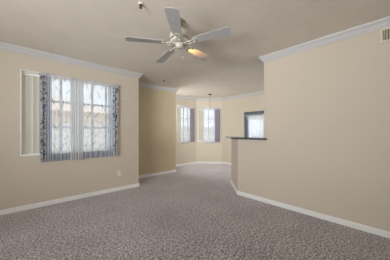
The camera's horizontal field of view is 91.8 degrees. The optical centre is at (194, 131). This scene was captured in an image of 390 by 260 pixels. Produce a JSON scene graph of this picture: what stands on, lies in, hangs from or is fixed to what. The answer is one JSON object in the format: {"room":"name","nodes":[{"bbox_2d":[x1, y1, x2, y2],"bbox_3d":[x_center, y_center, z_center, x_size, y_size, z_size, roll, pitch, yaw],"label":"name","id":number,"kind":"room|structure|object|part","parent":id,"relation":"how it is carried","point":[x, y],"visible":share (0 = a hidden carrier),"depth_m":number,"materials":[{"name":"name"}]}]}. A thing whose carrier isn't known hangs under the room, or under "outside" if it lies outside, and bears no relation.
{"room":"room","nodes":[
{"label":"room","id":0,"kind":"room"},
{"bbox_2d":[0,50,138,209],"bbox_3d":[-3.454,-0.045,2.690,5.580,2.690,0.160,0,0,-43],"label":"wall","id":1,"kind":"structure","parent":0,"point":[24,180],"depth_m":3.44,"materials":[{"name":"beige paint"}]},
{"bbox_2d":[20,69,118,155],"bbox_3d":[-2.337,-0.318,3.707,1.600,1.435,0.162,0,0,-43],"label":"window","id":2,"kind":"structure","parent":1,"relation":"in","point":[21,70],"depth_m":3.21,"materials":[{"name":"white plastic"}]},
{"bbox_2d":[21,71,77,153],"bbox_3d":[-2.331,-0.327,3.694,1.568,1.393,0.044,0,0,-43],"label":"vertical blind","id":3,"kind":"object","parent":2,"relation":"attached to","point":[30,85],"visible":0.63,"depth_m":3.25,"materials":[{"name":"white plastic"}]},
{"bbox_3d":[-2.321,0.389,3.689,1.600,0.022,0.112,0,0,-43],"label":"sill","id":4,"kind":"part","parent":2,"relation":"part of","materials":[{"name":"white plastic"}]},
{"bbox_2d":[0,162,230,214],"bbox_3d":[0.035,1.261,1.878,9.600,0.078,8.711,0,0,-43],"label":"baseboard","id":5,"kind":"structure","parent":1,"relation":"attached to","point":[55,201],"depth_m":3.77,"materials":[{"name":"white paint"}]},
{"bbox_2d":[0,42,263,100],"bbox_3d":[0.035,-1.339,1.878,9.600,0.102,8.711,0,0,-43],"label":"trim","id":6,"kind":"structure","parent":1,"relation":"attached to","point":[3,46],"depth_m":3.85,"materials":[{"name":"grey paint"}]},
{"bbox_2d":[139,86,175,175],"bbox_3d":[-1.344,-0.045,5.608,1.800,2.690,0.160,0,0,-43],"label":"wall","id":7,"kind":"structure","parent":0,"point":[157,108],"depth_m":5.67,"materials":[{"name":"beige paint"}]},
{"bbox_2d":[176,98,195,163],"bbox_3d":[-0.639,-0.045,7.295,1.845,2.690,0.160,0,0,-43],"label":"wall","id":8,"kind":"structure","parent":0,"point":[185,153],"depth_m":7.43,"materials":[{"name":"beige paint"}]},
{"bbox_2d":[177,106,180,140],"bbox_3d":[-0.406,-0.324,7.477,0.848,1.348,0.044,0,0,-43],"label":"vertical blind","id":9,"kind":"object","parent":8,"relation":"attached to","point":[178,107],"visible":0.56,"depth_m":7.26,"materials":[{"name":"white plastic"}]},
{"bbox_3d":[-0.412,-0.315,7.490,0.880,1.390,0.162,0,0,-43],"label":"window","id":10,"kind":"structure","parent":8,"relation":"in","visible":0},
{"bbox_2d":[179,105,194,143],"bbox_3d":[-0.329,-0.275,7.416,0.920,1.494,0.049,0,0,-43],"label":"curtain","id":11,"kind":"object","parent":10,"relation":"hanging from","point":[187,112],"visible":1,"depth_m":7.47,"materials":[{"name":"grey fabric"}]},
{"bbox_3d":[-0.366,-0.264,7.396,0.420,1.472,0.028,0,0,-43],"label":"sheer panel","id":12,"kind":"part","parent":11,"relation":"part of","materials":[{"name":"white fabric"}]},
{"bbox_2d":[190,108,194,141],"bbox_3d":[-0.107,-0.282,7.617,0.270,1.355,0.042,0,0,-43],"label":"drape","id":13,"kind":"object","parent":11,"relation":"hanging from","point":[192,110],"depth_m":7.61,"materials":[{"name":"purple fabric"}]},
{"bbox_2d":[0,163,389,259],"bbox_3d":[0.037,1.360,1.948,9.700,0.120,8.811,0,0,-43],"label":"floor","id":14,"kind":"structure","parent":0,"point":[194,211],"depth_m":2.52,"materials":[{"name":"carpet"}]},
{"bbox_2d":[0,0,389,97],"bbox_3d":[0.037,-1.450,1.948,9.700,0.120,8.811,0,0,-43],"label":"ceiling","id":15,"kind":"structure","parent":0,"point":[95,31],"depth_m":2.59,"materials":[{"name":"paint"}]},
{"bbox_2d":[125,7,230,62],"bbox_3d":[-0.197,-1.162,2.455,1.258,0.456,1.257,0,0,-43],"label":"ceiling fan","id":16,"kind":"object","parent":15,"relation":"hanging from","point":[179,38],"visible":1,"depth_m":2.30,"materials":[{"name":"silver metal"}]},
{"bbox_3d":[-0.602,-1.116,2.304,0.470,0.037,0.143,0,0,-16],"label":"blade","id":17,"kind":"part","parent":16,"relation":"part of","materials":[{"name":"grey wood"}]},
{"bbox_3d":[-0.432,-1.105,2.768,0.143,0.058,0.470,0,0,-34],"label":"blade","id":18,"kind":"part","parent":16,"relation":"part of","materials":[{"name":"grey wood"}]},
{"bbox_3d":[-0.213,-1.151,2.000,0.143,0.037,0.470,0,0,2],"label":"blade","id":19,"kind":"part","parent":16,"relation":"part of","materials":[{"name":"grey wood"}]},
{"bbox_3d":[0.061,-1.133,2.750,0.143,0.039,0.470,0,0,38],"label":"blade","id":20,"kind":"part","parent":16,"relation":"part of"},
{"bbox_3d":[0.197,-1.162,2.275,0.470,0.058,0.143,0,0,20],"label":"blade","id":21,"kind":"part","parent":16,"relation":"part of","materials":[{"name":"grey wood"}]},
{"bbox_2d":[196,101,221,161],"bbox_3d":[0.618,-0.045,7.875,1.142,2.690,0.160,0,0,2],"label":"wall","id":22,"kind":"structure","parent":0,"point":[205,152],"depth_m":7.80,"materials":[{"name":"beige paint"}]},
{"bbox_2d":[198,108,220,141],"bbox_3d":[0.593,-0.300,7.865,0.927,1.400,0.162,0,0,2],"label":"window","id":23,"kind":"structure","parent":22,"relation":"in","point":[198,108],"depth_m":7.77,"materials":[{"name":"white plastic"}]},
{"bbox_2d":[198,108,202,140],"bbox_3d":[0.589,-0.309,7.852,0.894,1.358,0.044,0,0,2],"label":"vertical blind","id":24,"kind":"object","parent":23,"relation":"attached to","point":[200,112],"visible":0.73,"depth_m":7.86,"materials":[{"name":"white plastic"}]},
{"bbox_2d":[198,107,220,143],"bbox_3d":[0.598,-0.260,7.755,0.967,1.504,0.047,0,0,3],"label":"curtain","id":25,"kind":"object","parent":23,"relation":"hanging from","point":[211,115],"visible":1,"depth_m":7.76,"materials":[{"name":"grey fabric"}]},
{"bbox_3d":[0.585,-0.249,7.765,0.480,1.482,0.029,0,0,2],"label":"sheer panel","id":26,"kind":"part","parent":25,"relation":"part of","materials":[{"name":"white fabric"}]},
{"bbox_2d":[215,110,219,141],"bbox_3d":[0.928,-0.268,7.738,0.217,1.365,0.040,0,0,1],"label":"drape","id":27,"kind":"object","parent":25,"relation":"hanging from","point":[217,112],"depth_m":7.74,"materials":[{"name":"purple fabric"}]},
{"bbox_2d":[222,94,263,162],"bbox_3d":[3.876,-0.045,4.911,0.160,2.690,7.950,0,0,-43],"label":"wall","id":28,"kind":"structure","parent":0,"point":[233,110],"depth_m":7.33,"materials":[{"name":"beige paint"}]},
{"bbox_2d":[244,110,263,136],"bbox_3d":[2.368,-0.217,6.526,0.162,1.035,1.470,0,0,-43],"label":"window","id":29,"kind":"structure","parent":28,"relation":"in","point":[245,119],"depth_m":7.02,"materials":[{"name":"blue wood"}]},
{"bbox_2d":[245,111,263,116],"bbox_3d":[2.364,-0.646,6.523,0.051,0.152,1.430,0,0,-43],"label":"roller shade","id":30,"kind":"object","parent":29,"relation":"attached to","point":[258,112],"visible":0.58,"depth_m":6.76,"materials":[{"name":"grey fabric"}]},
{"bbox_2d":[246,115,263,136],"bbox_3d":[2.318,-0.169,6.480,0.075,0.919,1.430,0,0,-43],"label":"lace curtain","id":31,"kind":"object","parent":29,"relation":"hanging from","point":[255,122],"visible":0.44,"depth_m":6.67,"materials":[{"name":"white fabric"}]},
{"bbox_2d":[231,139,263,197],"bbox_3d":[1.031,0.725,4.129,0.384,1.150,1.336,0,0,-15],"label":"wall","id":32,"kind":"structure","parent":0,"point":[247,156],"depth_m":3.74,"materials":[{"name":"beige paint"}]},
{"bbox_2d":[226,136,266,139],"bbox_3d":[1.033,0.131,4.187,0.663,0.035,1.604,0,0,-22],"label":"countertop","id":33,"kind":"structure","parent":32,"relation":"on","point":[229,137],"depth_m":3.88,"materials":[{"name":"stone"}]},
{"bbox_2d":[264,30,389,231],"bbox_3d":[2.925,-0.045,1.822,0.130,2.690,4.704,0,0,-43],"label":"wall","id":34,"kind":"structure","parent":0,"point":[327,107],"depth_m":2.73,"materials":[{"name":"beige paint"}]},
{"bbox_2d":[231,181,389,238],"bbox_3d":[2.471,1.261,2.269,0.655,0.078,5.946,0,0,-36],"label":"baseboard","id":35,"kind":"structure","parent":34,"relation":"attached to","point":[383,233],"depth_m":2.83,"materials":[{"name":"white paint"}]},
{"bbox_2d":[258,16,389,62],"bbox_3d":[2.900,-1.339,1.849,0.280,0.102,4.779,0,0,-43],"label":"trim","id":36,"kind":"structure","parent":34,"relation":"attached to","point":[384,22],"depth_m":2.70,"materials":[{"name":"grey paint"}]},
{"bbox_2d":[380,27,389,42],"bbox_3d":[2.478,-1.199,2.198,0.016,0.170,0.463,0,0,-43],"label":"air vent","id":37,"kind":"object","parent":34,"relation":"in","point":[385,32],"visible":1,"depth_m":2.34,"materials":[{"name":"white metal"}]},
{"bbox_3d":[-2.195,-1.006,3.719,1.349,0.034,0.037,0,0,-43],"label":"curtain rod","id":38,"kind":"object","parent":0,"visible":0},
{"bbox_2d":[40,72,76,162],"bbox_3d":[-2.453,-0.244,3.425,0.547,1.563,0.045,0,0,-43],"label":"curtain","id":39,"kind":"object","parent":38,"relation":"hanging from","point":[58,93],"visible":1,"depth_m":3.41,"materials":[{"name":"grey fabric"}]},
{"bbox_3d":[-2.439,-0.314,3.445,0.293,1.408,0.028,0,0,-43],"label":"sheer panel","id":40,"kind":"part","parent":39,"relation":"part of","materials":[{"name":"white fabric"}]},
{"bbox_2d":[70,78,76,160],"bbox_3d":[-2.290,-0.240,3.575,0.037,1.555,0.107,0,0,40],"label":"drape","id":41,"kind":"object","parent":39,"relation":"hanging from","point":[73,81],"depth_m":3.57,"materials":[{"name":"white fabric"}]},
{"bbox_2d":[78,78,117,159],"bbox_3d":[-1.960,-0.244,3.881,0.765,1.563,0.044,0,0,-43],"label":"curtain","id":42,"kind":"object","parent":38,"relation":"hanging from","point":[97,101],"visible":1,"depth_m":3.85,"materials":[{"name":"grey fabric"}]},
{"bbox_2d":[78,80,82,159],"bbox_3d":[-2.205,-0.240,3.653,0.037,1.555,0.092,0,0,39],"label":"drape","id":43,"kind":"object","parent":42,"relation":"hanging from","point":[80,82],"depth_m":3.64,"materials":[{"name":"white fabric"}]},
{"bbox_3d":[-2.006,-0.314,3.846,0.473,1.408,0.028,0,0,-43],"label":"sheer panel","id":44,"kind":"part","parent":42,"relation":"part of","materials":[{"name":"white fabric"}]}
]}

